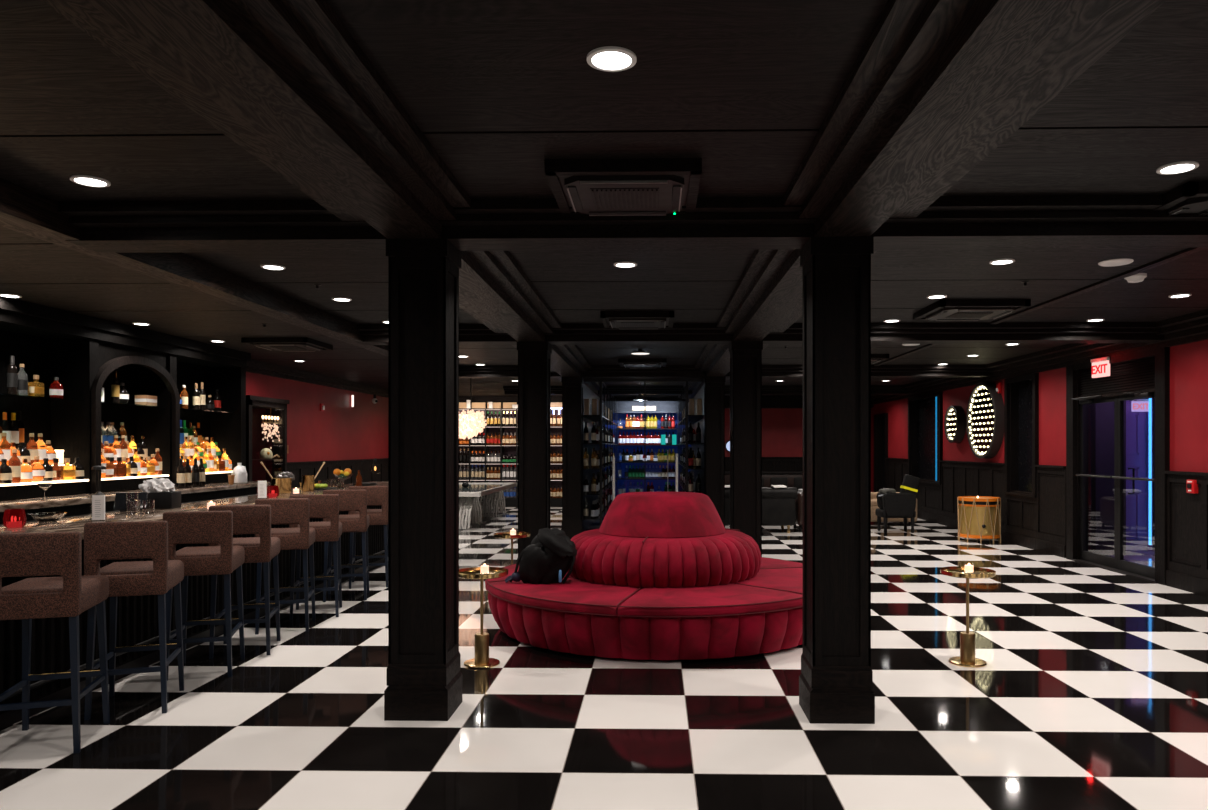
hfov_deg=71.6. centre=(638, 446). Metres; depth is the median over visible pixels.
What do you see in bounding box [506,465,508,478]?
bottle
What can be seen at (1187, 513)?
wainscoting
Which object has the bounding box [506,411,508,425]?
bottle
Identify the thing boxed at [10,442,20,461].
bottle
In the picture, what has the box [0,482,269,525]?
countertop
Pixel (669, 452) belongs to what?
bottle
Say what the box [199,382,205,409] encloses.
bottle
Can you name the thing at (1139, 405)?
exit sign
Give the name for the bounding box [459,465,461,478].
bottle
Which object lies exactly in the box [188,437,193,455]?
bottle
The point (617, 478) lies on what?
shelf
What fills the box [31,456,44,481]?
bottle
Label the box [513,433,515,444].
bottle
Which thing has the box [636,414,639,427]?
bottle
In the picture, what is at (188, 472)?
bottle
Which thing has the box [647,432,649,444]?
bottle
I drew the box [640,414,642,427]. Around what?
bottle
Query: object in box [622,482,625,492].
bottle
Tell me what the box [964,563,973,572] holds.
votive candle
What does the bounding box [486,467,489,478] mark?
bottle
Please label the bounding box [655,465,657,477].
bottle
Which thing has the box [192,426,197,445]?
bottle
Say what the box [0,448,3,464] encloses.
bottle
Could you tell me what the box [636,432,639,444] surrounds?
bottle
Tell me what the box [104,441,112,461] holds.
bottle
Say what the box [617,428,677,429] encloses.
shelf
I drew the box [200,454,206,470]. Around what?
bottle
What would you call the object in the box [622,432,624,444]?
bottle
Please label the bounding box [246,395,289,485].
display cabinet
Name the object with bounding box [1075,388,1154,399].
trim
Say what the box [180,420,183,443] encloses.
bottle
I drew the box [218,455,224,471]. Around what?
bottle
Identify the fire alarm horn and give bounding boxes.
[320,403,324,410]
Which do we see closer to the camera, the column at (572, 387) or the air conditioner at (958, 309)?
the air conditioner at (958, 309)
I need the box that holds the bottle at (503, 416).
[502,411,504,425]
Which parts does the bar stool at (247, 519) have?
leg, leg, backrest, seat, leg, leg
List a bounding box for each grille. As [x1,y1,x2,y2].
[270,346,305,349]
[592,189,657,209]
[622,322,653,327]
[946,312,992,318]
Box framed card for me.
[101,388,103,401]
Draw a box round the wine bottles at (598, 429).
[596,422,694,508]
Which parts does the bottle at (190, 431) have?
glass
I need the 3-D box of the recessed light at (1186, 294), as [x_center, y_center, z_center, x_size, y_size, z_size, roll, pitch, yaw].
[4.710,-1.315,7.285,0.170,0.010,0.170,0,0,1]
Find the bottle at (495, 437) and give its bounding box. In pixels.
[494,433,497,444]
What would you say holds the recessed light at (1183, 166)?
in the ceiling
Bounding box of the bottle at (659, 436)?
[657,432,660,444]
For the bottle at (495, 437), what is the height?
0.309 m
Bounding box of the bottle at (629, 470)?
[628,465,631,477]
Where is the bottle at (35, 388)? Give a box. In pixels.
[28,375,43,396]
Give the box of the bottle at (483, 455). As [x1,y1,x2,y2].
[482,451,484,462]
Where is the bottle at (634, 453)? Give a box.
[632,449,635,461]
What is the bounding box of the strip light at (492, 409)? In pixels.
[492,409,561,409]
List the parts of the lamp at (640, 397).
lamp shade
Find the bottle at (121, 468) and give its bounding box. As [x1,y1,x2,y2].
[117,457,125,476]
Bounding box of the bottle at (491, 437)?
[490,433,493,444]
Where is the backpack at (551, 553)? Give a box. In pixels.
[505,528,576,583]
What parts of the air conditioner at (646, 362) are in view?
panel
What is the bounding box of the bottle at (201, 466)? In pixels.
[199,458,204,486]
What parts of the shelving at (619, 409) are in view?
panel, post, post, post, post, pull handle, post, post, blue panel, pull handle, pull handle, post, post, post, post, post, panel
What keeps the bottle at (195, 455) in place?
on the bar cabinet at (84, 351)
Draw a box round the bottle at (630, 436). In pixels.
[629,432,631,444]
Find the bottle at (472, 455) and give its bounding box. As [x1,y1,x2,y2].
[471,451,473,462]
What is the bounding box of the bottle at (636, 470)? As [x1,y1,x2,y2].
[635,465,637,477]
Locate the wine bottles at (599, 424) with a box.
[599,424,688,484]
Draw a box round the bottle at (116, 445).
[113,435,120,456]
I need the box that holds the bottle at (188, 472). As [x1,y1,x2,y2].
[184,459,191,487]
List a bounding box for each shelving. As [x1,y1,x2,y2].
[459,402,561,505]
[583,378,703,530]
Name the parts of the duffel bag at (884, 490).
grey lid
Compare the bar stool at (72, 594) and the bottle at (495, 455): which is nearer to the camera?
the bar stool at (72, 594)
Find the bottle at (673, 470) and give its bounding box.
[672,465,674,477]
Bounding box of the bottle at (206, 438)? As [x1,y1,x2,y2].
[205,437,210,447]
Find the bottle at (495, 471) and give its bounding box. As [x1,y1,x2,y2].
[494,467,497,478]
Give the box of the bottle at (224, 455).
[221,448,228,470]
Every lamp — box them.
[92,465,105,494]
[361,458,376,482]
[634,382,646,400]
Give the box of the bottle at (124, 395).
[120,383,128,402]
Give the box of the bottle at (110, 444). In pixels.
[109,443,116,462]
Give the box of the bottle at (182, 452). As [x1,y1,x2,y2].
[180,444,184,460]
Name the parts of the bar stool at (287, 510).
leg, backrest, seat, leg, leg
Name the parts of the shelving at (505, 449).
shelf, shelf, shelf, shelf, shelf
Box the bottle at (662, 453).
[661,449,663,461]
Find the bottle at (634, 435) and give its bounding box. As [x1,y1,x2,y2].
[632,432,635,444]
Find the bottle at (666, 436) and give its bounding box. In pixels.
[665,432,667,444]
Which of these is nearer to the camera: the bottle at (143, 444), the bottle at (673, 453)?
the bottle at (143, 444)
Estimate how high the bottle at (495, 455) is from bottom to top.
0.309 m
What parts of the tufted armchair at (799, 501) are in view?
backrest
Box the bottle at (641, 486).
[639,482,642,491]
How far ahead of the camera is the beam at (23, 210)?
5.76 m
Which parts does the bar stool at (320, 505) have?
leg, leg, backrest, seat, leg, leg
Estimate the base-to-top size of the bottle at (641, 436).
0.309 m
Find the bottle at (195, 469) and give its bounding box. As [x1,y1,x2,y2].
[192,458,198,486]
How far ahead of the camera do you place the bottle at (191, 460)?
10.54 m
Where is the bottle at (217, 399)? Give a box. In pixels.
[214,389,220,411]
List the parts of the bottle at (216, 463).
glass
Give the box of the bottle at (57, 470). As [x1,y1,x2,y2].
[52,458,62,480]
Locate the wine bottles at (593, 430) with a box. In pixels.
[583,422,700,518]
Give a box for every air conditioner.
[241,337,332,350]
[545,158,701,215]
[600,311,673,328]
[618,358,666,367]
[871,354,888,363]
[913,299,1030,320]
[1153,182,1207,215]
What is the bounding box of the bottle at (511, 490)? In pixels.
[509,488,512,497]
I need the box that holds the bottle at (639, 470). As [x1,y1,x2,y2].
[638,465,641,477]
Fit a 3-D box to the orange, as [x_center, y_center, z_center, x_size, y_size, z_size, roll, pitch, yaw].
[-3.767,0.315,10.454,0.090,0.086,0.090,0,0,1]
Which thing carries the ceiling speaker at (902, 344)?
attached to the ceiling
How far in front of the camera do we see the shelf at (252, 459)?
12.81 m
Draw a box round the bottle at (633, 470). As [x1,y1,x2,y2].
[632,465,634,477]
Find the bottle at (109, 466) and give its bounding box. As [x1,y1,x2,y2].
[105,457,113,477]
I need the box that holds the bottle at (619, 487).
[618,482,621,494]
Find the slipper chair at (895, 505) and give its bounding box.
[875,493,915,532]
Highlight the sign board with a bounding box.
[632,406,655,410]
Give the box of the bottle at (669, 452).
[668,449,671,461]
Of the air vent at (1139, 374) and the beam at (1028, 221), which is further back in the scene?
the air vent at (1139, 374)
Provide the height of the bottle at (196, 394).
0.343 m
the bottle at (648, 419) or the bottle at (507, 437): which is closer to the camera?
the bottle at (648, 419)
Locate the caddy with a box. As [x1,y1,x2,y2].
[147,491,180,508]
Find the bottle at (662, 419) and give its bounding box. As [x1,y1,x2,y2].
[661,414,663,427]
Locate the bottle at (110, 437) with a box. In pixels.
[105,422,113,445]
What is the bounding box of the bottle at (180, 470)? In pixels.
[177,459,184,487]
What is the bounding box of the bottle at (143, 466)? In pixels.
[139,456,146,475]
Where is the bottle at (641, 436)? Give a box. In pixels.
[639,432,642,444]
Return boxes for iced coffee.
[227,471,234,484]
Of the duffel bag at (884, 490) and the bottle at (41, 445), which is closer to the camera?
the bottle at (41, 445)
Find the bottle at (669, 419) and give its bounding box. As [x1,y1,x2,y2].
[668,414,671,427]
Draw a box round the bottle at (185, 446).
[182,437,189,458]
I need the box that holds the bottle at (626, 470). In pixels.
[625,465,627,477]
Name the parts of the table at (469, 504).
rail, glass, rail, rail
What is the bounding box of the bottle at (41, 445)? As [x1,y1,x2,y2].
[36,433,45,463]
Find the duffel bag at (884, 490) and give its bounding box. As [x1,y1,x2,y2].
[876,488,895,508]
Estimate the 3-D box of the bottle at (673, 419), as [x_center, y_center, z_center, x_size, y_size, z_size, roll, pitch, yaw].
[0.828,-0.617,20.007,0.088,0.354,0.088,0,0,1]
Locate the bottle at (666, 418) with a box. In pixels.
[664,414,667,427]
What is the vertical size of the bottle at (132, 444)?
0.311 m
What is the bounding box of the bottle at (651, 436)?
[650,432,653,444]
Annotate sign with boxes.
[550,408,561,415]
[1091,357,1109,377]
[1131,399,1148,411]
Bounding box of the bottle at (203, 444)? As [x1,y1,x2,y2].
[200,437,207,453]
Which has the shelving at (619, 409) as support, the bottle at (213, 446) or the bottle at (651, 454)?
the bottle at (651, 454)
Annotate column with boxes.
[384,238,461,720]
[517,341,551,560]
[561,377,583,538]
[703,376,725,526]
[729,341,762,556]
[799,236,874,723]
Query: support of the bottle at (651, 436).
on the shelving at (619, 409)
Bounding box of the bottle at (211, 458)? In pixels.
[208,448,213,471]
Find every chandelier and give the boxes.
[261,408,279,448]
[459,409,486,438]
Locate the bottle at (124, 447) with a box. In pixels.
[120,435,127,462]
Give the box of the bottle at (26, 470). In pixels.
[21,459,32,482]
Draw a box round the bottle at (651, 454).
[650,449,653,461]
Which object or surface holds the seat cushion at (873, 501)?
on the sofa at (874, 506)
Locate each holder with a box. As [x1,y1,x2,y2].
[92,495,107,520]
[258,481,266,498]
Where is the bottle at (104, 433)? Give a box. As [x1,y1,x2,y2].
[101,422,106,444]
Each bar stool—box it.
[0,532,109,753]
[84,521,184,719]
[163,511,244,680]
[209,505,280,658]
[255,498,315,634]
[289,494,341,619]
[323,490,368,601]
[349,486,387,588]
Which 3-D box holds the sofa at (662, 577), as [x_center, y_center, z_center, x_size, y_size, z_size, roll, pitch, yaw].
[0.203,0.952,7.197,2.996,1.117,2.996,0,0,-22]
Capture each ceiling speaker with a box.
[902,344,919,345]
[1098,258,1133,266]
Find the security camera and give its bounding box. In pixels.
[372,394,377,403]
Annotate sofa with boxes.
[485,492,802,660]
[725,487,796,532]
[871,492,916,524]
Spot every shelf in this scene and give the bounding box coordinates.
[0,393,76,400]
[101,401,162,407]
[180,408,224,412]
[252,459,282,460]
[583,415,616,424]
[583,443,616,444]
[583,462,616,469]
[583,480,616,494]
[583,502,611,519]
[617,411,677,413]
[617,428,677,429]
[617,445,677,445]
[617,462,675,462]
[617,478,675,479]
[678,415,703,424]
[678,443,703,444]
[678,462,703,469]
[678,480,703,493]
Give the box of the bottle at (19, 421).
[16,411,23,448]
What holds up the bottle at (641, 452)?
on the shelving at (619, 409)
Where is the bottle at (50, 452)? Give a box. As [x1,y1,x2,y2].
[46,440,56,464]
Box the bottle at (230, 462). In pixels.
[228,455,231,470]
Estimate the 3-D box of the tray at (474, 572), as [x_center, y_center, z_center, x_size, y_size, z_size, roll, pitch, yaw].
[-1.091,0.877,5.824,0.364,0.035,0.364,0,0,1]
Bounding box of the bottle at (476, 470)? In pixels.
[475,465,477,478]
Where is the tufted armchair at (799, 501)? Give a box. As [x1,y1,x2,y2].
[794,492,802,531]
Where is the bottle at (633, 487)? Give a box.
[632,482,635,491]
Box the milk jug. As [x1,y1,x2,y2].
[231,463,246,483]
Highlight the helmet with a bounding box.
[260,448,272,458]
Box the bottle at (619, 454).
[618,449,621,461]
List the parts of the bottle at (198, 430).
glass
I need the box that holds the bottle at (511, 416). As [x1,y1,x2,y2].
[510,411,512,425]
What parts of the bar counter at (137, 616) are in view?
foot rail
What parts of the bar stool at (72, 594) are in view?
leg, backrest, seat, leg, leg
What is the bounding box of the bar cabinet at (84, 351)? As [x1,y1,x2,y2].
[0,296,250,499]
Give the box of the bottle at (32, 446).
[26,433,37,465]
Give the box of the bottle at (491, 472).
[490,467,493,478]
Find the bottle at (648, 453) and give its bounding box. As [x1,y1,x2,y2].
[646,449,649,461]
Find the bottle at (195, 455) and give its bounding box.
[193,448,199,466]
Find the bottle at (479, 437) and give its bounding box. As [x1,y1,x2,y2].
[478,433,481,444]
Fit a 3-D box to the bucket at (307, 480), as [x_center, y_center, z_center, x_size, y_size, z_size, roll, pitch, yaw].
[-3.670,0.403,9.297,0.134,0.174,0.134,0,0,1]
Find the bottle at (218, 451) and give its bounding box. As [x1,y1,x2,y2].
[214,442,220,459]
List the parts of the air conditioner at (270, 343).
panel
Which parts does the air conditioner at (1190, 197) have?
panel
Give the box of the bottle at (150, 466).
[146,457,154,475]
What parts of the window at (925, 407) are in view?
sill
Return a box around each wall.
[246,372,387,461]
[725,408,802,456]
[871,340,1207,491]
[1096,398,1154,554]
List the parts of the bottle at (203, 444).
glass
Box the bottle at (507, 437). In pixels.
[506,433,508,444]
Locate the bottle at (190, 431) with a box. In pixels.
[188,422,193,441]
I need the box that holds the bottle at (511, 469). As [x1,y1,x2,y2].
[510,465,512,478]
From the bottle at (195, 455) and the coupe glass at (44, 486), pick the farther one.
the bottle at (195, 455)
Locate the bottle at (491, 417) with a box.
[490,411,492,425]
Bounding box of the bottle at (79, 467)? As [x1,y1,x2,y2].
[72,458,83,479]
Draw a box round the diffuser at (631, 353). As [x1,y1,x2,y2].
[631,353,648,354]
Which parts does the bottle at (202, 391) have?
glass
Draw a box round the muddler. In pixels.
[260,462,272,478]
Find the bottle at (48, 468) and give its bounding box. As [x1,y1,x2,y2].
[42,458,52,480]
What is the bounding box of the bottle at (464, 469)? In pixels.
[463,465,465,478]
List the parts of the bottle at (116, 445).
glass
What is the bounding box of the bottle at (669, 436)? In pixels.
[668,432,671,444]
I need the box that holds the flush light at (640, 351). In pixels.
[631,349,649,354]
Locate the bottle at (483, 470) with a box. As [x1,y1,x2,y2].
[482,465,484,478]
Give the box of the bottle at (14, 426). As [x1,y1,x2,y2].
[9,413,18,448]
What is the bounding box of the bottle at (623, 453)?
[622,449,624,461]
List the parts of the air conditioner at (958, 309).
panel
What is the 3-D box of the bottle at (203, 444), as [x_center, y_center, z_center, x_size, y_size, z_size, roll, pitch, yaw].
[-5.764,0.024,11.094,0.097,0.311,0.097,0,0,-20]
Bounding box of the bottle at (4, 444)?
[0,433,10,464]
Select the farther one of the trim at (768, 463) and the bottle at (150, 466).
the trim at (768, 463)
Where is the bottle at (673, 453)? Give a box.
[672,449,674,461]
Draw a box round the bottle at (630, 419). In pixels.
[629,414,631,427]
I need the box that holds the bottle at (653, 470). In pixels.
[652,465,654,477]
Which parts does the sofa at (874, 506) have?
backrest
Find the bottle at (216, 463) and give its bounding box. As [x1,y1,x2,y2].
[213,455,218,471]
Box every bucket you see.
[271,478,290,492]
[302,475,314,490]
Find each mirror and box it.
[725,440,729,451]
[944,406,965,442]
[966,382,1003,458]
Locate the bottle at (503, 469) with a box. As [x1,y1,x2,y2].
[502,465,504,478]
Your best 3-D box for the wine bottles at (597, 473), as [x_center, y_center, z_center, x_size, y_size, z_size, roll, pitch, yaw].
[0.156,0.396,17.100,1.737,1.628,5.127,0,0,1]
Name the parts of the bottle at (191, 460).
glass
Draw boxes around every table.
[459,483,516,528]
[459,567,507,668]
[494,532,529,564]
[940,566,995,666]
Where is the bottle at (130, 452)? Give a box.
[125,441,132,461]
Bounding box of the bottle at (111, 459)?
[109,457,116,477]
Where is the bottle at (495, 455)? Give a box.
[494,451,497,462]
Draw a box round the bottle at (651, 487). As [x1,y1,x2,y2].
[650,482,653,491]
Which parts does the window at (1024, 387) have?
sill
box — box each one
[467,400,470,407]
[584,399,588,414]
[592,399,596,414]
[661,435,664,444]
[672,435,675,444]
[689,399,693,414]
[697,399,701,414]
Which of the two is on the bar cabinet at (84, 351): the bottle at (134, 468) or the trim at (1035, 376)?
the bottle at (134, 468)
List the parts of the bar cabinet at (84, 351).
cornice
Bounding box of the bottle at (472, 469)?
[471,465,473,478]
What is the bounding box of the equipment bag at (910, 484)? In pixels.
[899,474,919,495]
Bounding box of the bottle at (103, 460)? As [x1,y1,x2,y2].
[101,449,105,477]
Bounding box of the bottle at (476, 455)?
[474,451,477,462]
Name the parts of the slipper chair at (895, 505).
leg, leg, seat, backrest, leg, leg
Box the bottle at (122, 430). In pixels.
[119,422,126,440]
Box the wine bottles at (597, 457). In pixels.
[595,426,695,511]
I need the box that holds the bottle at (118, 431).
[116,430,120,442]
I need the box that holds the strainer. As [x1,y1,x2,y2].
[276,471,294,481]
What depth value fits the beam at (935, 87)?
2.98 m
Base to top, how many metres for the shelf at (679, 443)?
0.020 m
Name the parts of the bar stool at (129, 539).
leg, leg, backrest, seat, leg, leg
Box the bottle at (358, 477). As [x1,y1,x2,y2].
[356,470,361,485]
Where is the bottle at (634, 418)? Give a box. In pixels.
[632,414,635,427]
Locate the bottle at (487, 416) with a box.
[486,411,489,425]
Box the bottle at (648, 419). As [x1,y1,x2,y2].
[647,414,649,427]
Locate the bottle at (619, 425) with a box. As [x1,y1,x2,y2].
[617,418,622,427]
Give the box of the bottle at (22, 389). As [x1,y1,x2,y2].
[17,364,27,394]
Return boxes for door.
[883,416,884,487]
[1071,395,1116,568]
[1112,392,1154,578]
[1126,398,1151,550]
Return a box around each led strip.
[935,397,936,480]
[1149,398,1151,544]
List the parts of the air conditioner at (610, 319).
panel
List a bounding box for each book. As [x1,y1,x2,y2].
[135,395,156,398]
[135,399,156,402]
[135,402,156,405]
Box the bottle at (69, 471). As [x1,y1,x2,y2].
[63,458,75,479]
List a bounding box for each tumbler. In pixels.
[126,493,138,500]
[126,500,138,514]
[142,500,154,513]
[324,480,331,486]
[332,478,340,486]
[336,482,344,487]
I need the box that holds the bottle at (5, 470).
[0,459,11,483]
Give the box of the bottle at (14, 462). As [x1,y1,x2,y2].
[8,449,20,482]
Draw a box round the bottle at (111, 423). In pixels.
[110,422,116,435]
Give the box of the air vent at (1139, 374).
[1081,356,1154,395]
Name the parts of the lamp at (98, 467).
stem, lamp shade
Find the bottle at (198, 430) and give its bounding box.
[196,423,201,443]
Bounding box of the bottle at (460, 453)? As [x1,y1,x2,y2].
[459,448,461,462]
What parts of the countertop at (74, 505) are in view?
steel rail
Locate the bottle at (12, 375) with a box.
[7,355,17,394]
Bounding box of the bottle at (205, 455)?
[203,448,208,471]
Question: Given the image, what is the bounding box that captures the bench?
[725,471,802,486]
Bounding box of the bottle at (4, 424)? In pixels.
[0,412,10,443]
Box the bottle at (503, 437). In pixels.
[502,433,505,444]
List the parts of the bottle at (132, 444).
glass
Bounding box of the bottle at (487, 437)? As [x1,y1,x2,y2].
[486,433,489,444]
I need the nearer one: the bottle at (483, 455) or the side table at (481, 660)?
the side table at (481, 660)
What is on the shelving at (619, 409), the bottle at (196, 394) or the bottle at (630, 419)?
the bottle at (630, 419)
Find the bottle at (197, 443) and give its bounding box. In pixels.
[196,442,203,455]
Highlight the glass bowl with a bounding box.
[29,512,65,521]
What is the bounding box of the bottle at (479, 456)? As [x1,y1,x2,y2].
[478,451,481,462]
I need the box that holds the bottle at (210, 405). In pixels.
[205,395,214,410]
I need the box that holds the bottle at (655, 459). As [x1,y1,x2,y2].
[653,453,657,461]
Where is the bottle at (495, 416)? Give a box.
[494,411,496,425]
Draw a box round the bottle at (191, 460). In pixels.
[189,456,193,469]
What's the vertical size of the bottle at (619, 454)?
0.309 m
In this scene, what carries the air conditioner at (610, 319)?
attached to the ceiling
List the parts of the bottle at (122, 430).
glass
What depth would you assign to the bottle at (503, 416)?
21.56 m
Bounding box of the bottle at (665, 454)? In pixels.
[664,449,666,461]
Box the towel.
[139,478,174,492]
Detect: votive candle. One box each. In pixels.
[206,501,215,510]
[293,487,298,494]
[480,563,489,572]
[510,529,515,534]
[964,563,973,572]
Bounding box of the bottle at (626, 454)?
[625,449,628,461]
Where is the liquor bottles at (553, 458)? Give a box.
[550,411,561,497]
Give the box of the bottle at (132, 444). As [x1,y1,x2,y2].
[129,435,136,454]
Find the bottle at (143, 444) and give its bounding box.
[140,436,147,461]
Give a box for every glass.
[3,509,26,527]
[37,483,51,500]
[267,486,278,496]
[948,409,955,438]
[970,386,993,454]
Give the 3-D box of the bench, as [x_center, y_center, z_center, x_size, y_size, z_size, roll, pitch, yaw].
[3.793,1.025,21.562,3.500,0.770,0.670,0,0,1]
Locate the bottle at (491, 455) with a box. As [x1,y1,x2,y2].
[490,451,493,462]
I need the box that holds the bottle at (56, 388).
[49,377,62,398]
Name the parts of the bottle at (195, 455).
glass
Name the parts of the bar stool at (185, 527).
leg, leg, backrest, seat, leg, leg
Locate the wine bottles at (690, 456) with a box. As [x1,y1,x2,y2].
[688,448,692,467]
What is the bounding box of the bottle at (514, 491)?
[513,487,515,497]
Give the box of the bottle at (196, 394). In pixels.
[193,383,199,409]
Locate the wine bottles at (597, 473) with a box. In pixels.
[596,424,689,491]
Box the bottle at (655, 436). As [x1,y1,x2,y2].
[654,432,656,444]
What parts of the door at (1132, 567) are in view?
handle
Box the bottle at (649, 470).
[648,465,651,477]
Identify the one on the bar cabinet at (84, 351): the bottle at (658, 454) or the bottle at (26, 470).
the bottle at (26, 470)
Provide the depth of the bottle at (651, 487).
19.99 m
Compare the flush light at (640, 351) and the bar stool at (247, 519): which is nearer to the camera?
the bar stool at (247, 519)
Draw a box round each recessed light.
[0,293,21,297]
[70,175,110,186]
[132,322,150,324]
[260,264,285,269]
[332,297,351,301]
[587,46,636,71]
[614,262,636,267]
[883,319,899,321]
[927,294,946,298]
[989,259,1014,264]
[1086,318,1104,321]
[1156,161,1198,174]
[1168,293,1191,297]
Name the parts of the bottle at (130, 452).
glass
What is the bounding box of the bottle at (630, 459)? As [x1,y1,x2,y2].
[628,453,632,461]
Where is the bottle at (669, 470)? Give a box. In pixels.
[668,465,671,477]
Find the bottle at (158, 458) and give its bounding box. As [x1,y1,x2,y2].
[155,449,161,474]
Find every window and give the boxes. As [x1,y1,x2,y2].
[917,396,937,482]
[1011,379,1031,494]
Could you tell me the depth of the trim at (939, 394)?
16.56 m
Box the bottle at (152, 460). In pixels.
[150,454,158,474]
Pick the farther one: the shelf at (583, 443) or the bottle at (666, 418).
the bottle at (666, 418)
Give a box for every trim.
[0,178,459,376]
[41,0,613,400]
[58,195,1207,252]
[246,360,387,397]
[287,458,387,490]
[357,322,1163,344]
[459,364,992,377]
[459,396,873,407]
[503,385,908,394]
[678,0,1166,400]
[725,457,802,470]
[871,309,1207,404]
[874,344,937,365]
[874,413,887,491]
[877,417,882,491]
[886,458,907,491]
[908,392,942,482]
[912,400,916,476]
[916,481,940,523]
[940,460,1005,541]
[989,247,1207,323]
[1004,373,1038,495]
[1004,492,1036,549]
[1010,382,1017,491]
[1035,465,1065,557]
[1066,347,1169,584]
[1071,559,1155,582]
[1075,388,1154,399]
[1077,370,1095,558]
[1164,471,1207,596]
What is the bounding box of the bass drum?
[957,496,1000,543]
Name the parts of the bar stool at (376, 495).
leg, leg, backrest, seat, leg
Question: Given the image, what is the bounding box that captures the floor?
[0,506,1207,809]
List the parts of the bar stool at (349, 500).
leg, leg, backrest, seat, leg, leg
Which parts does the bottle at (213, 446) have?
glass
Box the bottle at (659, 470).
[658,465,661,477]
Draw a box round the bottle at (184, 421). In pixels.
[183,420,187,440]
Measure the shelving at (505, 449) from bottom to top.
2.660 m
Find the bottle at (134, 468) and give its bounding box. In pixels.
[126,457,137,476]
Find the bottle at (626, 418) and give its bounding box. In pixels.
[625,414,628,427]
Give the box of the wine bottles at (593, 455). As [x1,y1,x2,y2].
[583,448,595,493]
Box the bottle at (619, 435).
[618,432,621,444]
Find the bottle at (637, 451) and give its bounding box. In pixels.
[636,447,639,461]
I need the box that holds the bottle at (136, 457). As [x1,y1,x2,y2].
[132,449,139,475]
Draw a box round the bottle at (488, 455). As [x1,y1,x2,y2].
[486,451,489,462]
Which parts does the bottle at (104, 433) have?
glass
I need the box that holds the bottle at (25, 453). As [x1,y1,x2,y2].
[18,443,30,464]
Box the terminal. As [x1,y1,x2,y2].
[113,492,148,511]
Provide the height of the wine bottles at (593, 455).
0.778 m
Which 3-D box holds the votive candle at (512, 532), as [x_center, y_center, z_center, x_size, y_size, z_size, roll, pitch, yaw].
[-1.250,0.848,8.327,0.068,0.074,0.068,0,0,1]
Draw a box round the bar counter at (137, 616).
[0,482,387,729]
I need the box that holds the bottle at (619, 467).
[618,463,621,477]
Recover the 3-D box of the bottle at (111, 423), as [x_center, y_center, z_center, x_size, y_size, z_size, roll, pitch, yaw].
[-5.944,-0.126,9.451,0.097,0.311,0.097,0,0,15]
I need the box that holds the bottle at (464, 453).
[463,448,465,462]
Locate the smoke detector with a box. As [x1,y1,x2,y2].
[1124,273,1146,282]
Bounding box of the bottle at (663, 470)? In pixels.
[662,465,664,477]
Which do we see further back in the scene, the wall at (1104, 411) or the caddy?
the wall at (1104, 411)
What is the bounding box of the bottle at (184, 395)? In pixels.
[180,385,187,408]
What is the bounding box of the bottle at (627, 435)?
[625,432,628,444]
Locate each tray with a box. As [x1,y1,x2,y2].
[314,487,336,489]
[353,483,375,485]
[459,567,507,578]
[494,532,529,538]
[940,566,995,578]
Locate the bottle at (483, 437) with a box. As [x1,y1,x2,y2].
[482,433,484,444]
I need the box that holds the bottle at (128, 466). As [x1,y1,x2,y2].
[121,457,130,476]
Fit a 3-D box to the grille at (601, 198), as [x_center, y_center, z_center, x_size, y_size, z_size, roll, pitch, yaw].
[-0.064,-1.238,4.192,0.318,0.008,0.310,0,0,1]
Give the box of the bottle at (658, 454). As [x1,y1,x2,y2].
[657,449,660,461]
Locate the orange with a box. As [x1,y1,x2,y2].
[333,469,340,475]
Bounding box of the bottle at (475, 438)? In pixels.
[474,436,477,444]
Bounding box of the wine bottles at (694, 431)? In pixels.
[595,425,695,501]
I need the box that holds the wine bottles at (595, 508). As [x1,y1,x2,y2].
[583,449,689,518]
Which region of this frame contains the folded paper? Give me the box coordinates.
[771,485,786,487]
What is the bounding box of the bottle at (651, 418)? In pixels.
[650,414,653,427]
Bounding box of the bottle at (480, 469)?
[478,465,481,478]
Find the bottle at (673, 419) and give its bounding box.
[672,414,674,427]
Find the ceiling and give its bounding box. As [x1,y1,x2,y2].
[0,0,1207,395]
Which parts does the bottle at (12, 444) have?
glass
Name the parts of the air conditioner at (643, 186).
panel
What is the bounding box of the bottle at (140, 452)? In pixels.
[137,443,144,461]
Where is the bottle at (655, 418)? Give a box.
[654,414,656,427]
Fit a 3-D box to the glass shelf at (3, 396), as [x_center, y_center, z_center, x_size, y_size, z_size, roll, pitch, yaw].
[-5.874,-0.474,7.447,0.350,0.012,2.250,0,0,1]
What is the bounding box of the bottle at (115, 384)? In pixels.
[111,370,119,403]
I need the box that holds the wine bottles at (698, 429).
[688,422,700,492]
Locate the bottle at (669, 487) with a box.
[668,482,671,491]
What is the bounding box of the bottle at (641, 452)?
[640,447,642,461]
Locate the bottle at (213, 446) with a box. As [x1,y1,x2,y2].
[209,437,215,454]
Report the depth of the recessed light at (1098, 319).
8.68 m
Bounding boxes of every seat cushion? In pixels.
[485,564,570,586]
[486,577,641,615]
[617,583,802,615]
[733,568,802,594]
[760,557,802,567]
[871,499,877,505]
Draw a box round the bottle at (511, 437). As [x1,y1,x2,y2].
[509,433,512,444]
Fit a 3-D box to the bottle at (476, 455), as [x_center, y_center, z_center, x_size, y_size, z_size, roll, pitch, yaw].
[-4.193,0.255,21.602,0.097,0.309,0.097,0,0,1]
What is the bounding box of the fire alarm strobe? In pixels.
[996,382,1001,392]
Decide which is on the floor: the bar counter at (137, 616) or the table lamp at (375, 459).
the bar counter at (137, 616)
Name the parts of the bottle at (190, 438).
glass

